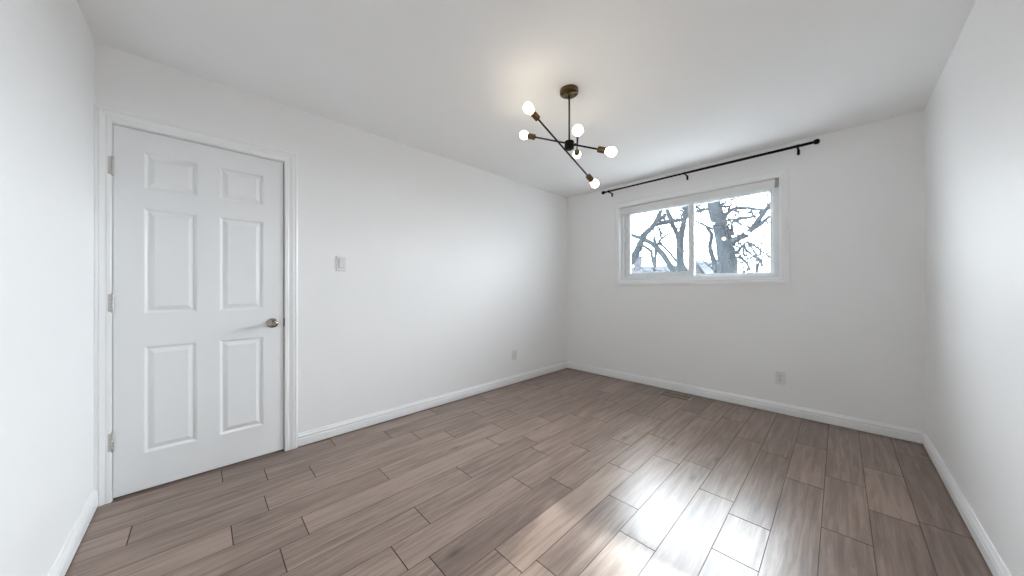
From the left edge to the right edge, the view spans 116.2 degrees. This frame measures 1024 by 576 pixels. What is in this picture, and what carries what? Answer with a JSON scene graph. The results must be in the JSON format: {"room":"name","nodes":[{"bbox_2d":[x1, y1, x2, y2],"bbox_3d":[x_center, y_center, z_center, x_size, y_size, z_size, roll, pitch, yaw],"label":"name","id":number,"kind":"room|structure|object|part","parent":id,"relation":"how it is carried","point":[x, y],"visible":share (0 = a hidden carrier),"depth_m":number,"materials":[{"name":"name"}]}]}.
{"room":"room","nodes":[
{"label":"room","id":0,"kind":"room"},
{"bbox_2d":[0,0,94,575],"bbox_3d":[-1.144,-0.017,0.485,0.160,2.560,3.161,0,0,-44],"label":"wall","id":1,"kind":"structure","parent":0,"point":[47,47],"depth_m":1.14,"materials":[{"name":"paint"}]},
{"bbox_2d":[48,490,97,575],"bbox_3d":[-1.074,1.090,0.539,0.015,0.087,3.145,0,0,-44],"label":"baseboard","id":2,"kind":"structure","parent":1,"relation":"attached to","point":[61,565],"depth_m":1.38,"materials":[{"name":"white"}]},
{"bbox_2d":[95,42,567,446],"bbox_3d":[-0.752,-0.013,3.186,4.492,2.560,0.160,0,0,-44],"label":"wall","id":3,"kind":"structure","parent":0,"point":[454,268],"depth_m":2.78,"materials":[{"name":"paint"}]},
{"bbox_2d":[94,103,297,506],"bbox_3d":[-1.874,0.091,1.990,0.897,2.110,0.136,0,0,-44],"label":"door","id":4,"kind":"structure","parent":3,"relation":"in","point":[196,297],"depth_m":1.91,"materials":[{"name":"white wood"}]},
{"bbox_3d":[-1.631,0.241,2.177,0.066,0.066,0.064,0,0,-44],"label":"knob","id":5,"kind":"part","parent":4,"relation":"part of","materials":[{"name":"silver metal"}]},
{"bbox_2d":[336,256,345,270],"bbox_3d":[-1.336,-0.190,2.496,0.072,0.114,0.013,0,0,-44],"label":"light switch","id":6,"kind":"object","parent":3,"relation":"attached to","point":[340,261],"visible":1,"depth_m":2.49,"materials":[{"name":"white plastic"}]},
{"bbox_2d":[298,361,567,445],"bbox_3d":[-0.367,1.094,3.436,3.273,0.087,0.015,0,0,-44],"label":"baseboard","id":7,"kind":"structure","parent":3,"relation":"attached to","point":[328,431],"depth_m":2.89,"materials":[{"name":"white wood"}]},
{"bbox_2d":[513,350,516,359],"bbox_3d":[0.034,0.807,3.832,0.070,0.114,0.009,0,0,-44],"label":"power outlet","id":8,"kind":"object","parent":3,"relation":"attached to","point":[514,351],"visible":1,"depth_m":3.83,"materials":[{"name":"white plastic"}]},
{"bbox_2d":[77,0,975,197],"bbox_3d":[0.455,-1.357,2.048,4.632,0.120,3.481,0,0,-44],"label":"ceiling","id":9,"kind":"structure","parent":0,"point":[670,85],"depth_m":1.86,"materials":[{"name":"paint"}]},
{"bbox_2d":[520,84,616,187],"bbox_3d":[0.348,-1.010,2.098,0.696,0.574,0.631,0,0,-44],"label":"chandelier","id":10,"kind":"object","parent":9,"relation":"hanging from","point":[569,91],"visible":1,"depth_m":2.06,"materials":[{"name":"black metal"}]},
{"bbox_3d":[0.093,-1.072,2.230,0.058,0.062,0.086,0,0,-44],"label":"light bulb","id":11,"kind":"part","parent":10,"relation":"part of","materials":[{"name":"white glass"}]},
{"bbox_3d":[0.106,-1.070,1.910,0.086,0.066,0.058,0,0,-44],"label":"light bulb","id":12,"kind":"part","parent":10,"relation":"part of","materials":[{"name":"white glass"}]},
{"bbox_2d":[527,133,535,139],"bbox_3d":[0.135,-1.051,2.212,0.063,0.053,0.038,0,0,28],"label":"socket","id":13,"kind":"object","parent":10,"relation":"attached to","point":[531,136],"depth_m":2.20,"materials":[{"name":"gold metal"}]},
{"bbox_2d":[530,110,539,120],"bbox_3d":[0.140,-1.046,1.936,0.063,0.056,0.038,0,0,-39],"label":"socket","id":14,"kind":"object","parent":10,"relation":"attached to","point":[533,113],"depth_m":1.92,"materials":[{"name":"gold metal"}]},
{"bbox_3d":[0.346,-0.913,2.100,0.480,0.251,0.058,0,0,-44],"label":"arm","id":15,"kind":"part","parent":10,"relation":"part of","materials":[{"name":"brown metal"}]},
{"bbox_3d":[0.345,-0.954,2.094,0.435,0.183,0.020,0,0,28],"label":"arm","id":16,"kind":"part","parent":10,"relation":"part of","materials":[{"name":"brown metal"}]},
{"bbox_3d":[0.375,-1.107,2.089,0.011,0.320,0.010,0,0,-44],"label":"stem","id":17,"kind":"part","parent":10,"relation":"part of","materials":[{"name":"brown metal"}]},
{"bbox_3d":[0.358,-0.861,1.755,0.058,0.058,0.087,0,0,-8],"label":"light bulb","id":18,"kind":"part","parent":10,"relation":"part of","materials":[{"name":"white glass"}]},
{"bbox_2d":[586,174,593,182],"bbox_3d":[0.553,-0.780,2.264,0.063,0.056,0.038,0,0,-39],"label":"socket","id":19,"kind":"object","parent":10,"relation":"attached to","point":[588,176],"depth_m":2.25,"materials":[{"name":"gold metal"}]},
{"bbox_3d":[0.587,-0.756,2.290,0.086,0.066,0.058,0,0,-44],"label":"light bulb","id":20,"kind":"part","parent":10,"relation":"part of","materials":[{"name":"white glass"}]},
{"bbox_2d":[597,146,606,153],"bbox_3d":[0.560,-0.858,1.983,0.063,0.053,0.038,0,0,28],"label":"socket","id":21,"kind":"object","parent":10,"relation":"attached to","point":[600,149],"depth_m":1.97,"materials":[{"name":"gold metal"}]},
{"bbox_3d":[0.602,-0.837,1.965,0.058,0.062,0.086,0,0,-44],"label":"light bulb","id":22,"kind":"part","parent":10,"relation":"part of","materials":[{"name":"white glass"}]},
{"bbox_2d":[65,368,992,575],"bbox_3d":[0.409,1.203,1.995,4.272,0.120,3.261,0,0,-44],"label":"floor","id":23,"kind":"structure","parent":0,"point":[567,471],"depth_m":1.71,"materials":[{"name":"brown wood"}]},
{"bbox_2d":[658,391,692,400],"bbox_3d":[1.730,1.141,3.380,0.122,0.005,0.306,0,0,-44],"label":"floor vent","id":24,"kind":"object","parent":23,"relation":"in","point":[687,398],"visible":1,"depth_m":3.38,"materials":[{"name":"brown metal"}]},
{"bbox_2d":[663,392,688,398],"bbox_3d":[1.730,1.141,3.380,0.082,0.004,0.270,0,0,-44],"label":"grille","id":25,"kind":"object","parent":24,"relation":"attached to","point":[664,393],"depth_m":3.38,"materials":[{"name":"beige"}]},
{"bbox_2d":[567,110,924,443],"bbox_3d":[2.008,-0.017,3.557,0.300,2.560,3.161,0,0,-44],"label":"wall","id":26,"kind":"structure","parent":0,"point":[846,331],"depth_m":2.77,"materials":[{"name":"paint"}]},
{"bbox_2d":[615,168,788,284],"bbox_3d":[1.936,-0.552,3.494,0.142,1.035,1.677,0,0,-44],"label":"window","id":27,"kind":"structure","parent":26,"relation":"in","point":[779,196],"depth_m":3.33,"materials":[{"name":"white"}]},
{"bbox_3d":[1.713,-0.542,3.757,0.024,0.820,0.790,0,0,-44],"label":"sliding sash","id":28,"kind":"part","parent":27,"relation":"part of","materials":[{"name":"clear glass"}]},
{"bbox_2d":[620,179,775,215],"bbox_3d":[1.907,-0.959,3.489,0.035,0.092,1.518,0,0,-44],"label":"roller blind","id":29,"kind":"object","parent":27,"relation":"attached to","point":[766,185],"visible":1,"depth_m":3.35,"materials":[{"name":"white fabric"}]},
{"bbox_3d":[2.221,-0.542,3.276,0.025,0.822,0.731,0,0,-44],"label":"fixed sash","id":30,"kind":"part","parent":27,"relation":"part of","materials":[{"name":"clear glass"}]},
{"bbox_2d":[601,139,819,196],"bbox_3d":[1.880,-1.205,3.395,0.113,0.074,2.014,0,0,-44],"label":"curtain rod","id":31,"kind":"object","parent":26,"relation":"attached to","point":[816,141],"visible":1,"depth_m":3.10,"materials":[{"name":"black metal"}]},
{"bbox_2d":[568,361,924,442],"bbox_3d":[1.897,1.091,3.446,0.015,0.087,3.161,0,0,-44],"label":"baseboard","id":32,"kind":"structure","parent":26,"relation":"attached to","point":[903,433],"depth_m":2.92,"materials":[{"name":"white"}]},
{"bbox_2d":[775,371,785,384],"bbox_3d":[2.437,0.815,2.896,0.009,0.114,0.070,0,0,-44],"label":"power outlet","id":33,"kind":"object","parent":26,"relation":"attached to","point":[780,377],"visible":1,"depth_m":2.89,"materials":[{"name":"white plastic"}]},
{"bbox_2d":[924,0,1023,575],"bbox_3d":[1.566,-0.020,0.807,4.492,2.560,0.160,0,0,-44],"label":"wall","id":34,"kind":"structure","parent":0,"point":[974,112],"depth_m":1.41,"materials":[{"name":"paint"}]},
{"bbox_2d":[922,432,1011,575],"bbox_3d":[1.506,1.087,0.868,4.172,0.087,0.015,0,0,-44],"label":"baseboard","id":35,"kind":"structure","parent":34,"relation":"attached to","point":[996,565],"depth_m":1.50,"materials":[{"name":"white"}]},
{"label":"outside","id":36,"kind":"structure","parent":0,"visible":0},
{"bbox_3d":[18.909,2.010,29.207,59.690,0.300,70.000,0,0,-44],"label":"ground","id":37,"kind":"structure","parent":36,"visible":0},
{"bbox_2d":[631,227,675,272],"bbox_3d":[5.381,-1.210,14.017,1.024,6.245,3.883,0,0,-36],"label":"tree","id":38,"kind":"object","parent":37,"relation":"on","point":[667,261],"visible":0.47,"depth_m":12.87,"materials":[{"name":"grey plant"}]},
{"bbox_2d":[631,256,687,272],"bbox_3d":[9.504,-0.283,25.383,5.200,4.300,7.862,0,0,-44],"label":"house","id":39,"kind":"structure","parent":37,"relation":"on","point":[637,268],"depth_m":24.00,"materials":[{"name":"white"}]},
{"bbox_2d":[631,208,707,272],"bbox_3d":[4.116,-1.817,8.363,2.838,7.445,1.827,0,0,30],"label":"tree","id":40,"kind":"object","parent":37,"relation":"on","point":[657,222],"visible":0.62,"depth_m":8.61,"materials":[{"name":"grey plant"}]},
{"bbox_2d":[645,206,709,273],"bbox_3d":[5.424,-2.360,10.205,2.178,8.535,2.688,0,0,-19],"label":"tree","id":41,"kind":"object","parent":37,"relation":"on","point":[680,264],"visible":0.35,"depth_m":10.13,"materials":[{"name":"grey plant"}]},
{"bbox_2d":[695,259,713,273],"bbox_3d":[17.758,-0.328,29.450,5.700,4.380,2.264,0,0,-44],"label":"house","id":42,"kind":"structure","parent":37,"relation":"on","point":[700,270],"depth_m":27.72,"materials":[{"name":"white"}]},
{"bbox_2d":[641,192,769,272],"bbox_3d":[3.984,-1.496,5.998,2.116,6.801,3.212,0,0,1],"label":"tree","id":43,"kind":"object","parent":37,"relation":"on","point":[727,261],"visible":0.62,"depth_m":5.70,"materials":[{"name":"grey plant"}]},
{"bbox_2d":[714,203,769,272],"bbox_3d":[6.450,-0.125,8.345,1.830,4.021,2.392,0,0,-25],"label":"shrub","id":44,"kind":"object","parent":37,"relation":"on","point":[762,236],"visible":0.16,"depth_m":8.11,"materials":[{"name":"grey plant"}]}
]}

